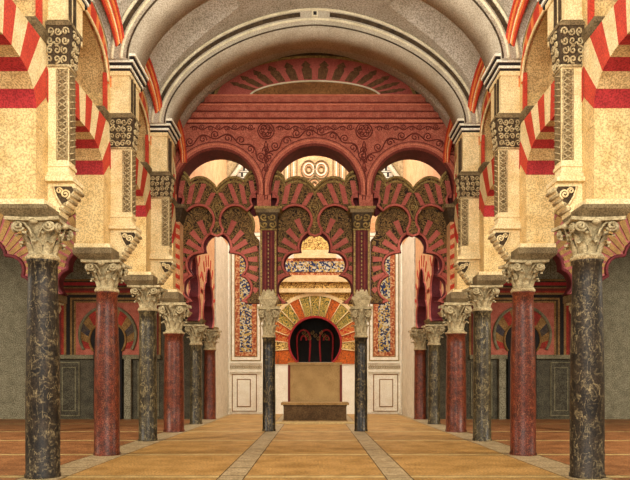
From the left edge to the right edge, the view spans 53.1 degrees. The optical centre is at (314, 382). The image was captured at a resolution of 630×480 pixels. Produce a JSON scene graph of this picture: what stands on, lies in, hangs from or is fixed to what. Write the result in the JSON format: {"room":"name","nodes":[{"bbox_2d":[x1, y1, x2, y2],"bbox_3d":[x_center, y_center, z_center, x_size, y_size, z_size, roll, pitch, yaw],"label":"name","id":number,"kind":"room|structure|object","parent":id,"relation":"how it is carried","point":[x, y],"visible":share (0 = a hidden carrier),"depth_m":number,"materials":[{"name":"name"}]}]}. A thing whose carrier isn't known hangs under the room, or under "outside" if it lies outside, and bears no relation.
{"room":"mosque","nodes":[
{"label":"mosque","id":0,"kind":"room"},
{"bbox_2d":[58,294,66,303],"bbox_3d":[-8.829,-2.796,20.800,0.900,0.229,1.000,0,0,0],"label":"block","id":1,"kind":"object","parent":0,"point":[62,299],"visible":0.21,"depth_m":20.94,"materials":[{"name":"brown stone"}]},
{"bbox_2d":[56,210,76,295],"bbox_3d":[-6.867,-4.371,20.790,4.158,3.002,0.520,0,0,0],"label":"arch","id":2,"kind":"object","parent":1,"relation":"on","point":[67,258],"visible":0.24,"depth_m":20.58,"materials":[{"name":"stone"}]},
{"bbox_2d":[0,247,204,418],"bbox_3d":[-10.075,-3.050,28.140,10.250,9.300,0.320,0,0,0],"label":"wall","id":3,"kind":"structure","parent":0,"point":[13,288],"depth_m":28.00,"materials":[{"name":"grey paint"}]},
{"bbox_2d":[59,279,160,418],"bbox_3d":[-9.222,-1.489,27.881,5.111,6.178,0.242,0,0,0],"label":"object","id":4,"kind":"structure","parent":3,"relation":"in","point":[77,318],"depth_m":27.88,"materials":[{"name":"stone"}]},
{"bbox_2d":[189,160,227,417],"bbox_3d":[-4.675,-6.000,27.100,0.450,15.200,10.800,0,0,0],"label":"wall","id":5,"kind":"structure","parent":0,"point":[215,170],"depth_m":29.67,"materials":[{"name":"beige paint"}]},
{"bbox_2d":[226,160,242,176],"bbox_3d":[-4.399,-11.172,31.900,3.046,3.947,0.600,0,0,0],"label":"rib","id":6,"kind":"object","parent":5,"relation":"attached to","point":[230,165],"visible":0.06,"depth_m":31.75,"materials":[{"name":"stone"}]},
{"bbox_2d":[0,414,629,479],"bbox_3d":[0.000,1.700,16.550,31.000,0.200,32.100,0,0,0],"label":"floor","id":7,"kind":"structure","parent":0,"point":[229,446],"depth_m":14.93,"materials":[{"name":"brown stone"}]},
{"bbox_2d":[4,216,78,478],"bbox_3d":[-4.650,-0.570,10.770,0.900,4.340,0.900,0,0,0],"label":"column","id":8,"kind":"structure","parent":7,"relation":"on","point":[42,380],"depth_m":10.54,"materials":[{"name":"black stone"}]},
{"bbox_2d":[0,0,66,222],"bbox_3d":[-4.830,-4.770,10.770,0.860,4.060,1.000,0,0,0],"label":"pier","id":9,"kind":"object","parent":8,"relation":"on","point":[23,148],"visible":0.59,"depth_m":10.38,"materials":[{"name":"beige stone"}]},
{"bbox_2d":[0,0,45,131],"bbox_3d":[-4.897,-5.025,9.120,0.625,1.550,3.260,0,0,0],"label":"arch","id":10,"kind":"object","parent":9,"relation":"on","point":[22,50],"visible":0.99,"depth_m":10.22,"materials":[{"name":"stone"}]},
{"bbox_2d":[25,16,48,43],"bbox_3d":[-4.885,-5.890,10.770,0.670,0.180,1.000,0,0,0],"label":"shelf","id":11,"kind":"object","parent":9,"relation":"attached to","point":[36,24],"depth_m":10.43,"materials":[{"name":"stone"}]},
{"bbox_2d":[45,0,92,219],"bbox_3d":[-4.367,-5.019,11.283,0.545,4.638,1.165,0,0,0],"label":"pilaster","id":12,"kind":"object","parent":9,"relation":"attached to","point":[63,24],"visible":1,"depth_m":10.84,"materials":[{"name":"beige stone"}]},
{"bbox_2d":[101,0,123,46],"bbox_3d":[-4.325,-7.800,12.427,0.211,1.089,3.354,0,0,0],"label":"rib","id":13,"kind":"object","parent":12,"relation":"on","point":[111,8],"visible":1,"depth_m":13.60,"materials":[{"name":"orange stone"}]},
{"bbox_2d":[46,0,108,95],"bbox_3d":[-4.872,-7.375,12.427,0.656,4.050,3.314,0,0,0],"label":"arch","id":14,"kind":"object","parent":9,"relation":"on","point":[93,60],"visible":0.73,"depth_m":13.69,"materials":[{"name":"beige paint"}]},
{"bbox_2d":[46,51,109,190],"bbox_3d":[-4.897,-5.025,12.427,0.625,1.550,3.274,0,0,0],"label":"arch","id":15,"kind":"object","parent":9,"relation":"on","point":[92,130],"visible":0.41,"depth_m":13.40,"materials":[{"name":"stone"}]},
{"bbox_2d":[81,259,131,455],"bbox_3d":[-4.650,-0.540,14.084,0.862,4.280,0.862,0,0,0],"label":"column","id":16,"kind":"structure","parent":7,"relation":"on","point":[105,273],"depth_m":13.87,"materials":[{"name":"stone"}]},
{"bbox_2d":[72,72,122,262],"bbox_3d":[-4.830,-4.740,14.084,0.860,4.120,1.000,0,0,0],"label":"pier","id":17,"kind":"object","parent":16,"relation":"on","point":[93,217],"visible":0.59,"depth_m":13.69,"materials":[{"name":"beige stone"}]},
{"bbox_2d":[96,106,110,122],"bbox_3d":[-4.885,-5.890,14.084,0.670,0.180,1.000,0,0,0],"label":"shelf","id":18,"kind":"object","parent":17,"relation":"attached to","point":[104,111],"depth_m":13.73,"materials":[{"name":"stone"}]},
{"bbox_2d":[109,53,148,261],"bbox_3d":[-4.308,-5.019,14.597,0.665,4.638,1.165,0,0,0],"label":"pilaster","id":19,"kind":"object","parent":17,"relation":"attached to","point":[129,77],"visible":1,"depth_m":14.16,"materials":[{"name":"beige stone"}]},
{"bbox_2d":[144,57,161,112],"bbox_3d":[-4.325,-7.800,15.813,0.211,1.089,3.498,0,0,0],"label":"rib","id":20,"kind":"object","parent":19,"relation":"on","point":[152,84],"visible":0.52,"depth_m":16.85,"materials":[{"name":"orange stone"}]},
{"bbox_2d":[110,145,149,228],"bbox_3d":[-4.897,-5.025,15.813,0.625,1.550,3.418,0,0,0],"label":"arch","id":21,"kind":"object","parent":17,"relation":"on","point":[142,176],"visible":0.22,"depth_m":17.04,"materials":[{"name":"red stone"}]},
{"bbox_2d":[109,65,149,152],"bbox_3d":[-4.872,-7.375,15.813,0.656,4.050,3.458,0,0,0],"label":"arch","id":22,"kind":"object","parent":21,"relation":"on","point":[144,130],"visible":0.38,"depth_m":17.18,"materials":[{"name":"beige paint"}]},
{"bbox_2d":[127,285,167,440],"bbox_3d":[-4.650,-0.530,17.542,0.900,4.260,0.900,0,0,0],"label":"column","id":23,"kind":"structure","parent":7,"relation":"on","point":[146,295],"depth_m":17.33,"materials":[{"name":"grey stone"}]},
{"bbox_2d":[121,135,158,284],"bbox_3d":[-4.830,-4.730,17.542,0.860,4.140,1.000,0,0,0],"label":"pier","id":24,"kind":"object","parent":23,"relation":"on","point":[140,274],"visible":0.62,"depth_m":17.15,"materials":[{"name":"beige stone"}]},
{"bbox_2d":[140,162,151,173],"bbox_3d":[-4.885,-5.890,17.542,0.670,0.180,1.000,0,0,0],"label":"shelf","id":25,"kind":"object","parent":24,"relation":"attached to","point":[146,165],"depth_m":17.15,"materials":[{"name":"stone"}]},
{"bbox_2d":[150,187,175,252],"bbox_3d":[-4.897,-5.025,19.159,0.625,1.550,3.195,0,0,0],"label":"arch","id":26,"kind":"object","parent":24,"relation":"on","point":[173,206],"visible":0.11,"depth_m":20.42,"materials":[{"name":"red stone"}]},
{"bbox_2d":[149,118,180,285],"bbox_3d":[-4.287,-5.019,18.054,0.705,4.638,1.165,0,0,0],"label":"pilaster","id":27,"kind":"object","parent":24,"relation":"attached to","point":[164,137],"visible":0.99,"depth_m":17.61,"materials":[{"name":"beige stone"}]},
{"bbox_2d":[177,119,186,162],"bbox_3d":[-4.325,-7.801,19.159,0.211,1.089,3.274,0,0,0],"label":"rib","id":28,"kind":"object","parent":27,"relation":"on","point":[181,142],"visible":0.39,"depth_m":20.47,"materials":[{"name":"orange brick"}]},
{"bbox_2d":[157,302,191,431],"bbox_3d":[-4.650,-0.500,20.777,0.977,4.200,0.977,0,0,0],"label":"column","id":29,"kind":"structure","parent":7,"relation":"on","point":[172,313],"depth_m":20.50,"materials":[{"name":"stone"}]},
{"bbox_2d":[156,174,183,302],"bbox_3d":[-4.830,-4.700,20.777,0.860,4.200,1.000,0,0,0],"label":"pier","id":30,"kind":"object","parent":29,"relation":"on","point":[173,295],"visible":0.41,"depth_m":20.39,"materials":[{"name":"beige stone"}]},
{"bbox_2d":[175,204,187,292],"bbox_3d":[-4.499,-4.305,21.140,0.443,3.370,1.080,0,0,0],"label":"pier","id":31,"kind":"object","parent":29,"relation":"on","point":[180,209],"visible":0.59,"depth_m":20.78,"materials":[{"name":"pink paint"}]},
{"bbox_2d":[183,207,259,303],"bbox_3d":[-3.316,-4.353,21.438,2.843,3.292,0.365,0,0,0],"label":"arch","id":32,"kind":"object","parent":31,"relation":"attached to","point":[238,225],"visible":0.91,"depth_m":21.32,"materials":[{"name":"red stone"}]},
{"bbox_2d":[183,324,208,423],"bbox_3d":[-4.650,-0.330,24.618,0.843,3.860,0.843,0,0,0],"label":"column","id":33,"kind":"structure","parent":7,"relation":"on","point":[195,331],"depth_m":24.41,"materials":[{"name":"grey stone"}]},
{"bbox_2d":[182,255,205,323],"bbox_3d":[-4.650,-4.650,23.175,0.700,4.700,3.610,0,0,0],"label":"arch","id":34,"kind":"object","parent":33,"relation":"on","point":[193,288],"visible":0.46,"depth_m":24.17,"materials":[{"name":"pink paint"}]},
{"bbox_2d":[202,329,221,418],"bbox_3d":[-4.650,-0.375,27.900,0.919,3.950,0.919,0,0,0],"label":"column","id":35,"kind":"structure","parent":7,"relation":"on","point":[211,335],"depth_m":27.68,"materials":[{"name":"stone"}]},
{"bbox_2d":[201,237,218,328],"bbox_3d":[-4.650,-4.650,26.250,0.700,4.700,4.060,0,0,0],"label":"arch","id":36,"kind":"object","parent":35,"relation":"on","point":[207,260],"visible":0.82,"depth_m":27.12,"materials":[{"name":"pink paint"}]},
{"bbox_2d":[257,306,280,430],"bbox_3d":[-1.535,-0.460,21.050,0.746,4.120,0.746,0,0,0],"label":"column","id":37,"kind":"structure","parent":7,"relation":"on","point":[268,315],"depth_m":20.86,"materials":[{"name":"black stone"}]},
{"bbox_2d":[254,206,282,305],"bbox_3d":[-1.535,-4.149,21.005,0.891,3.258,0.910,0,0,0],"label":"post","id":38,"kind":"object","parent":37,"relation":"on","point":[268,216],"visible":1,"depth_m":20.72,"materials":[{"name":"red stone"}]},
{"bbox_2d":[278,207,351,303],"bbox_3d":[0.000,-4.366,21.438,2.866,3.394,0.365,0,0,0],"label":"arch","id":39,"kind":"object","parent":38,"relation":"attached to","point":[294,222],"visible":0.8,"depth_m":21.32,"materials":[{"name":"red stone"}]},
{"bbox_2d":[275,421,353,423],"bbox_3d":[0.000,1.577,25.100,3.500,0.045,0.700,0,0,0],"label":"step","id":40,"kind":"structure","parent":7,"relation":"on","point":[277,422],"depth_m":24.80,"materials":[{"name":"beige stone"}]},
{"bbox_2d":[288,362,341,401],"bbox_3d":[0.000,0.361,27.450,2.329,2.479,1.000,0,0,0],"label":"altar slab","id":41,"kind":"object","parent":7,"relation":"on","point":[307,381],"visible":0.6,"depth_m":27.00,"materials":[{"name":"stone"}]},
{"bbox_2d":[281,402,348,420],"bbox_3d":[0.000,1.198,26.250,2.774,0.804,1.300,0,0,0],"label":"stone bench","id":42,"kind":"object","parent":7,"relation":"on","point":[293,411],"visible":0.91,"depth_m":25.70,"materials":[{"name":"brown stone"}]},
{"bbox_2d":[349,306,372,430],"bbox_3d":[1.535,-0.460,21.050,0.746,4.120,0.746,0,0,0],"label":"column","id":43,"kind":"structure","parent":7,"relation":"on","point":[360,315],"depth_m":20.86,"materials":[{"name":"black stone"}]},
{"bbox_2d":[347,206,375,305],"bbox_3d":[1.535,-4.149,21.005,0.891,3.258,0.910,0,0,0],"label":"post","id":44,"kind":"object","parent":43,"relation":"on","point":[360,216],"visible":1,"depth_m":20.72,"materials":[{"name":"red stone"}]},
{"bbox_2d":[408,329,427,418],"bbox_3d":[4.650,-0.375,27.900,0.919,3.950,0.919,0,0,0],"label":"column","id":45,"kind":"structure","parent":7,"relation":"on","point":[417,335],"depth_m":27.68,"materials":[{"name":"stone"}]},
{"bbox_2d":[411,237,428,328],"bbox_3d":[4.650,-4.650,26.250,0.700,4.700,4.060,0,0,0],"label":"arch","id":46,"kind":"object","parent":45,"relation":"on","point":[421,260],"visible":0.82,"depth_m":27.15,"materials":[{"name":"pink paint"}]},
{"bbox_2d":[421,324,446,423],"bbox_3d":[4.650,-0.330,24.618,0.843,3.860,0.843,0,0,0],"label":"column","id":47,"kind":"structure","parent":7,"relation":"on","point":[433,331],"depth_m":24.41,"materials":[{"name":"grey stone"}]},
{"bbox_2d":[424,255,447,323],"bbox_3d":[4.650,-4.650,23.175,0.700,4.700,3.610,0,0,0],"label":"arch","id":48,"kind":"object","parent":47,"relation":"on","point":[436,288],"visible":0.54,"depth_m":24.17,"materials":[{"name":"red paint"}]},
{"bbox_2d":[438,302,472,431],"bbox_3d":[4.650,-0.500,20.777,0.977,4.200,0.977,0,0,0],"label":"column","id":49,"kind":"structure","parent":7,"relation":"on","point":[457,313],"depth_m":20.50,"materials":[{"name":"stone"}]},
{"bbox_2d":[442,204,454,292],"bbox_3d":[4.499,-4.305,21.140,0.443,3.370,1.080,0,0,0],"label":"pier","id":50,"kind":"object","parent":49,"relation":"on","point":[449,209],"visible":0.66,"depth_m":20.78,"materials":[{"name":"pink paint"}]},
{"bbox_2d":[370,207,446,303],"bbox_3d":[3.316,-4.353,21.438,2.843,3.292,0.365,0,0,0],"label":"arch","id":51,"kind":"object","parent":50,"relation":"attached to","point":[391,225],"visible":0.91,"depth_m":21.32,"materials":[{"name":"red stone"}]},
{"bbox_2d":[446,174,473,302],"bbox_3d":[4.830,-4.700,20.777,0.860,4.200,1.000,0,0,0],"label":"pier","id":52,"kind":"object","parent":49,"relation":"on","point":[456,295],"visible":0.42,"depth_m":20.39,"materials":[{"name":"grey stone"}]},
{"bbox_2d":[462,285,502,440],"bbox_3d":[4.650,-0.530,17.542,0.900,4.260,0.900,0,0,0],"label":"column","id":53,"kind":"structure","parent":7,"relation":"on","point":[483,295],"depth_m":17.33,"materials":[{"name":"grey stone"}]},
{"bbox_2d":[471,135,508,284],"bbox_3d":[4.830,-4.730,17.542,0.860,4.140,1.000,0,0,0],"label":"pier","id":54,"kind":"object","parent":53,"relation":"on","point":[489,274],"visible":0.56,"depth_m":17.15,"materials":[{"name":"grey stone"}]},
{"bbox_2d":[449,118,480,285],"bbox_3d":[4.287,-5.019,18.054,0.705,4.638,1.165,0,0,0],"label":"pilaster","id":55,"kind":"object","parent":54,"relation":"attached to","point":[465,137],"visible":1,"depth_m":17.61,"materials":[{"name":"beige stone"}]},
{"bbox_2d":[443,119,452,162],"bbox_3d":[4.325,-7.801,19.159,0.211,1.089,3.274,0,0,0],"label":"rib","id":56,"kind":"object","parent":55,"relation":"on","point":[448,142],"visible":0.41,"depth_m":20.47,"materials":[{"name":"red paint"}]},
{"bbox_2d":[454,187,479,252],"bbox_3d":[4.897,-5.025,19.159,0.625,1.550,3.195,0,0,0],"label":"arch","id":57,"kind":"object","parent":54,"relation":"attached to","point":[456,206],"visible":0.12,"depth_m":20.42,"materials":[{"name":"red stone"}]},
{"bbox_2d":[478,162,489,173],"bbox_3d":[4.885,-5.890,17.542,0.670,0.180,1.000,0,0,0],"label":"shelf","id":58,"kind":"object","parent":54,"relation":"attached to","point":[483,165],"depth_m":17.15,"materials":[{"name":"stone"}]},
{"bbox_2d":[498,259,548,455],"bbox_3d":[4.650,-0.540,14.084,0.862,4.280,0.862,0,0,0],"label":"column","id":59,"kind":"structure","parent":7,"relation":"on","point":[524,273],"depth_m":13.87,"materials":[{"name":"stone"}]},
{"bbox_2d":[507,72,557,262],"bbox_3d":[4.830,-4.740,14.084,0.860,4.120,1.000,0,0,0],"label":"pier","id":60,"kind":"object","parent":59,"relation":"on","point":[536,217],"visible":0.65,"depth_m":13.69,"materials":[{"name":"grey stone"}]},
{"bbox_2d":[480,145,519,228],"bbox_3d":[4.897,-5.025,15.813,0.625,1.550,3.418,0,0,0],"label":"arch","id":61,"kind":"object","parent":60,"relation":"attached to","point":[487,176],"visible":0.23,"depth_m":17.04,"materials":[{"name":"red stone"}]},
{"bbox_2d":[480,65,520,152],"bbox_3d":[4.872,-7.375,15.813,0.656,4.050,3.458,0,0,0],"label":"arch","id":62,"kind":"object","parent":61,"relation":"on","point":[485,130],"visible":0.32,"depth_m":17.18,"materials":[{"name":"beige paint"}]},
{"bbox_2d":[481,53,520,261],"bbox_3d":[4.308,-5.019,14.597,0.665,4.638,1.165,0,0,0],"label":"pilaster","id":63,"kind":"object","parent":60,"relation":"attached to","point":[500,77],"visible":0.99,"depth_m":14.16,"materials":[{"name":"beige stone"}]},
{"bbox_2d":[468,57,485,112],"bbox_3d":[4.325,-7.800,15.813,0.211,1.089,3.498,0,0,0],"label":"rib","id":64,"kind":"object","parent":63,"relation":"on","point":[477,84],"visible":0.4,"depth_m":16.85,"materials":[{"name":"orange stone"}]},
{"bbox_2d":[519,106,533,122],"bbox_3d":[4.885,-5.890,14.084,0.670,0.180,1.000,0,0,0],"label":"shelf","id":65,"kind":"object","parent":60,"relation":"attached to","point":[525,111],"depth_m":13.73,"materials":[{"name":"stone"}]},
{"bbox_2d":[551,216,625,478],"bbox_3d":[4.650,-0.570,10.770,0.900,4.340,0.900,0,0,0],"label":"column","id":66,"kind":"structure","parent":7,"relation":"on","point":[587,380],"depth_m":10.54,"materials":[{"name":"black stone"}]},
{"bbox_2d":[563,0,629,222],"bbox_3d":[4.830,-4.770,10.770,0.860,4.060,1.000,0,0,0],"label":"pier","id":67,"kind":"object","parent":66,"relation":"on","point":[605,148],"visible":0.54,"depth_m":10.38,"materials":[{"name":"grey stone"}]},
{"bbox_2d":[520,51,583,190],"bbox_3d":[4.897,-5.025,12.427,0.625,1.550,3.274,0,0,0],"label":"arch","id":68,"kind":"object","parent":67,"relation":"attached to","point":[537,130],"visible":0.44,"depth_m":13.40,"materials":[{"name":"stone"}]},
{"bbox_2d":[521,0,583,95],"bbox_3d":[4.872,-7.375,12.427,0.656,4.050,3.314,0,0,0],"label":"arch","id":69,"kind":"object","parent":68,"relation":"on","point":[536,60],"visible":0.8,"depth_m":13.69,"materials":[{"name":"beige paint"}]},
{"bbox_2d":[537,0,584,219],"bbox_3d":[4.367,-5.019,11.283,0.545,4.638,1.165,0,0,0],"label":"pilaster","id":70,"kind":"object","parent":67,"relation":"attached to","point":[566,24],"visible":0.99,"depth_m":10.84,"materials":[{"name":"beige stone"}]},
{"bbox_2d":[506,0,528,46],"bbox_3d":[4.325,-7.800,12.427,0.211,1.089,3.354,0,0,0],"label":"rib","id":71,"kind":"object","parent":70,"relation":"on","point":[518,8],"visible":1,"depth_m":13.60,"materials":[{"name":"orange stone"}]},
{"bbox_2d":[581,16,604,43],"bbox_3d":[4.885,-5.890,10.770,0.670,0.180,1.000,0,0,0],"label":"shelf","id":72,"kind":"object","parent":67,"relation":"attached to","point":[593,24],"depth_m":10.43,"materials":[{"name":"stone"}]},
{"bbox_2d":[584,0,629,131],"bbox_3d":[4.897,-5.025,9.120,0.625,1.550,3.260,0,0,0],"label":"arch","id":73,"kind":"object","parent":67,"relation":"on","point":[607,50],"visible":1,"depth_m":10.22,"materials":[{"name":"stone"}]},
{"bbox_3d":[8.829,-0.541,20.800,0.766,4.281,0.766,0,0,0],"label":"column","id":74,"kind":"structure","parent":7,"relation":"on","visible":0},
{"bbox_2d":[563,294,571,303],"bbox_3d":[8.829,-2.796,20.800,0.900,0.229,1.000,0,0,0],"label":"block","id":75,"kind":"object","parent":74,"relation":"on","point":[566,299],"visible":0.21,"depth_m":20.94,"materials":[{"name":"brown stone"}]},
{"bbox_2d":[553,210,573,295],"bbox_3d":[6.867,-4.371,20.790,4.158,3.002,0.520,0,0,0],"label":"arch","id":76,"kind":"object","parent":75,"relation":"on","point":[562,258],"visible":0.2,"depth_m":20.58,"materials":[{"name":"stone"}]},
{"bbox_2d":[599,213,629,280],"bbox_3d":[10.758,-4.379,20.790,4.158,2.987,0.520,0,0,0],"label":"arch","id":77,"kind":"object","parent":75,"relation":"on","point":[620,243],"visible":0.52,"depth_m":20.58,"materials":[{"name":"stone"}]},
{"bbox_2d":[175,109,454,205],"bbox_3d":[0.000,-8.419,21.225,9.839,5.282,0.950,0,0,0],"label":"arcade","id":78,"kind":"structure","parent":0,"point":[263,150],"depth_m":20.80,"materials":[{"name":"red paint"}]},
{"bbox_2d":[178,171,256,236],"bbox_3d":[-3.274,-5.984,21.267,2.946,2.223,0.565,0,0,0],"label":"arch","id":79,"kind":"object","parent":78,"relation":"attached to","point":[200,191],"visible":0.88,"depth_m":21.02,"materials":[{"name":"red stone"}]},
{"bbox_2d":[186,94,443,123],"bbox_3d":[0.000,-8.997,20.710,8.482,0.891,0.220,0,0,0],"label":"crown molding","id":80,"kind":"structure","parent":78,"relation":"attached to","point":[215,108],"depth_m":20.68,"materials":[{"name":"red stone"}]},
{"bbox_2d":[271,170,358,236],"bbox_3d":[0.000,-5.984,21.267,3.232,2.223,0.565,0,0,0],"label":"arch","id":81,"kind":"object","parent":78,"relation":"attached to","point":[295,191],"visible":0.89,"depth_m":21.03,"materials":[{"name":"red stone"}]},
{"bbox_2d":[211,53,418,93],"bbox_3d":[0.000,-10.169,20.760,6.999,1.453,0.120,0,0,0],"label":"lunette","id":82,"kind":"object","parent":78,"relation":"attached to","point":[306,73],"visible":0.82,"depth_m":20.76,"materials":[{"name":"red stone"}]},
{"bbox_2d":[373,171,451,236],"bbox_3d":[3.274,-5.984,21.267,2.946,2.223,0.565,0,0,0],"label":"arch","id":83,"kind":"object","parent":78,"relation":"attached to","point":[396,191],"visible":0.86,"depth_m":21.02,"materials":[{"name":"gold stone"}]},
{"bbox_2d":[144,0,485,115],"bbox_3d":[0.000,-8.925,16.263,9.338,3.250,2.358,0,0,0],"label":"ceiling","id":84,"kind":"structure","parent":0,"point":[212,18],"depth_m":16.95,"materials":[{"name":"grey paint"}]},
{"bbox_2d":[180,48,449,126],"bbox_3d":[0.000,-9.175,19.671,9.685,3.750,2.258,0,0,0],"label":"ceiling","id":85,"kind":"structure","parent":0,"point":[228,76],"depth_m":20.37,"materials":[{"name":"grey paint"}]},
{"bbox_2d":[149,8,480,125],"bbox_3d":[0.000,-8.869,17.969,9.320,3.342,1.185,0,0,0],"label":"rib","id":86,"kind":"object","parent":85,"relation":"attached to","point":[304,28],"visible":0.96,"depth_m":17.45,"materials":[{"name":"stone"}]},
{"bbox_2d":[230,232,399,413],"bbox_3d":[0.000,-6.603,32.650,11.349,16.508,0.300,0,0,0],"label":"wall","id":87,"kind":"structure","parent":0,"point":[281,370],"depth_m":32.50,"materials":[{"name":"white stone"}]},
{"bbox_2d":[228,244,230,413],"bbox_3d":[-4.567,-3.250,32.275,0.604,9.700,0.450,0,0,0],"label":"pilaster","id":88,"kind":"object","parent":87,"relation":"attached to","point":[229,408],"visible":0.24,"depth_m":32.20,"materials":[{"name":"white stone"}]},
{"bbox_2d":[231,236,260,360],"bbox_3d":[-3.559,-4.359,32.450,1.548,6.448,0.120,0,0,0],"label":"mosaic panel","id":89,"kind":"object","parent":87,"relation":"attached to","point":[245,329],"visible":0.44,"depth_m":32.41,"materials":[{"name":"multicoloured tile"}]},
{"bbox_2d":[230,362,261,413],"bbox_3d":[-3.611,0.258,32.425,1.754,2.682,0.170,0,0,0],"label":"panel","id":90,"kind":"object","parent":87,"relation":"attached to","point":[245,377],"visible":0.98,"depth_m":32.42,"materials":[{"name":"white stone"}]},
{"bbox_2d":[275,293,354,363],"bbox_3d":[0.000,-1.934,33.240,5.004,5.469,1.720,0,0,0],"label":"mihrab","id":91,"kind":"object","parent":87,"relation":"attached to","point":[313,327],"visible":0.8,"depth_m":32.44,"materials":[{"name":"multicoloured tile"}]},
{"bbox_2d":[282,275,347,281],"bbox_3d":[0.000,-5.352,32.375,4.024,0.335,0.270,0,0,0],"label":"trim","id":92,"kind":"structure","parent":87,"relation":"attached to","point":[294,278],"depth_m":32.24,"materials":[{"name":"beige stone"}]},
{"bbox_2d":[279,288,350,292],"bbox_3d":[0.000,-4.746,32.395,4.643,0.206,0.230,0,0,0],"label":"trim","id":93,"kind":"structure","parent":87,"relation":"attached to","point":[281,290],"depth_m":32.28,"materials":[{"name":"beige stone"}]},
{"bbox_2d":[294,250,335,257],"bbox_3d":[0.000,-6.603,32.365,2.167,0.413,0.290,0,0,0],"label":"trim","id":94,"kind":"structure","parent":87,"relation":"attached to","point":[305,253],"depth_m":32.22,"materials":[{"name":"beige stone"}]},
{"bbox_2d":[279,282,350,287],"bbox_3d":[0.000,-5.017,32.445,4.024,0.335,0.130,0,0,0],"label":"frieze","id":95,"kind":"object","parent":87,"relation":"attached to","point":[283,284],"visible":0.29,"depth_m":32.38,"materials":[{"name":"gold metal"}]},
{"bbox_2d":[301,236,328,249],"bbox_3d":[0.000,-7.403,32.450,1.754,1.186,0.100,0,0,0],"label":"panel","id":96,"kind":"object","parent":87,"relation":"attached to","point":[311,243],"visible":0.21,"depth_m":32.40,"materials":[{"name":"gold metal"}]},
{"bbox_2d":[288,272,341,274],"bbox_3d":[0.000,-5.610,32.435,3.302,0.181,0.150,0,0,0],"label":"frieze","id":97,"kind":"object","parent":87,"relation":"attached to","point":[290,273],"visible":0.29,"depth_m":32.36,"materials":[{"name":"stone"}]},
{"bbox_2d":[286,261,343,271],"bbox_3d":[0.000,-5.971,32.415,3.302,0.542,0.190,0,0,0],"label":"frieze","id":98,"kind":"object","parent":87,"relation":"attached to","point":[291,266],"visible":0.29,"depth_m":32.32,"materials":[{"name":"multicoloured tile"}]},
{"bbox_2d":[287,258,342,260],"bbox_3d":[0.000,-6.319,32.425,2.992,0.155,0.170,0,0,0],"label":"frieze","id":99,"kind":"object","parent":87,"relation":"attached to","point":[288,259],"visible":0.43,"depth_m":32.34,"materials":[{"name":"beige stone"}]},
{"bbox_2d":[253,156,377,231],"bbox_3d":[0.000,-10.679,32.485,8.976,5.778,0.050,0,0,0],"label":"field","id":100,"kind":"object","parent":87,"relation":"attached to","point":[313,158],"visible":0.14,"depth_m":32.46,"materials":[{"name":"beige paint"}]},
{"bbox_2d":[281,160,348,183],"bbox_3d":[0.000,-10.575,32.420,3.569,1.857,0.100,0,0,0],"label":"carving","id":101,"kind":"object","parent":100,"relation":"attached to","point":[314,176],"visible":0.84,"depth_m":32.39,"materials":[{"name":"white stone"}]},
{"bbox_2d":[369,236,398,360],"bbox_3d":[3.559,-4.359,32.450,1.548,6.448,0.120,0,0,0],"label":"mosaic panel","id":102,"kind":"object","parent":87,"relation":"attached to","point":[384,329],"visible":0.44,"depth_m":32.41,"materials":[{"name":"multicoloured tile"}]},
{"bbox_2d":[368,362,399,413],"bbox_3d":[3.611,0.258,32.425,1.754,2.682,0.170,0,0,0],"label":"panel","id":103,"kind":"object","parent":87,"relation":"attached to","point":[383,377],"visible":0.98,"depth_m":32.42,"materials":[{"name":"white stone"}]},
{"bbox_2d":[399,244,401,413],"bbox_3d":[4.567,-3.250,32.275,0.604,9.700,0.450,0,0,0],"label":"pilaster","id":104,"kind":"object","parent":87,"relation":"attached to","point":[400,408],"visible":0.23,"depth_m":32.20,"materials":[{"name":"white stone"}]},
{"bbox_2d":[93,0,536,50],"bbox_3d":[0.000,-8.925,12.327,9.338,3.250,3.314,0,0,0],"label":"ceiling","id":105,"kind":"structure","parent":0,"point":[123,5],"depth_m":13.68,"materials":[{"name":"grey paint"}]},
{"bbox_2d":[107,0,522,68],"bbox_3d":[0.000,-8.869,14.512,9.320,3.342,1.185,0,0,0],"label":"rib","id":106,"kind":"object","parent":105,"relation":"attached to","point":[145,23],"visible":0.86,"depth_m":14.27,"materials":[{"name":"stone"}]},
{"bbox_2d":[402,160,440,417],"bbox_3d":[4.675,-6.000,27.100,0.450,15.200,10.800,0,0,0],"label":"wall","id":107,"kind":"structure","parent":0,"point":[414,170],"depth_m":29.67,"materials":[{"name":"beige paint"}]},
{"bbox_2d":[387,160,403,176],"bbox_3d":[4.399,-11.172,31.900,3.046,3.947,0.600,0,0,0],"label":"rib","id":108,"kind":"object","parent":107,"relation":"attached to","point":[399,165],"visible":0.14,"depth_m":31.75,"materials":[{"name":"stone"}]},
{"bbox_2d":[425,247,629,418],"bbox_3d":[10.075,-3.050,28.140,10.250,9.300,0.320,0,0,0],"label":"wall","id":109,"kind":"structure","parent":0,"point":[616,288],"depth_m":28.00,"materials":[{"name":"grey paint"}]},
{"bbox_2d":[469,279,570,418],"bbox_3d":[9.222,-1.489,27.881,5.111,6.178,0.242,0,0,0],"label":"wall panel","id":110,"kind":"structure","parent":109,"relation":"in","point":[552,318],"depth_m":27.87,"materials":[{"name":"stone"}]},
{"bbox_3d":[-10.210,-6.433,20.870,9.980,2.534,0.300,0,0,0],"label":"wall","id":111,"kind":"structure","parent":0,"visible":0},
{"bbox_2d":[0,213,30,280],"bbox_3d":[-10.758,-4.379,20.790,4.158,2.987,0.520,0,0,0],"label":"arch","id":112,"kind":"object","parent":111,"relation":"attached to","point":[9,243],"visible":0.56,"depth_m":20.58,"materials":[{"name":"stone"}]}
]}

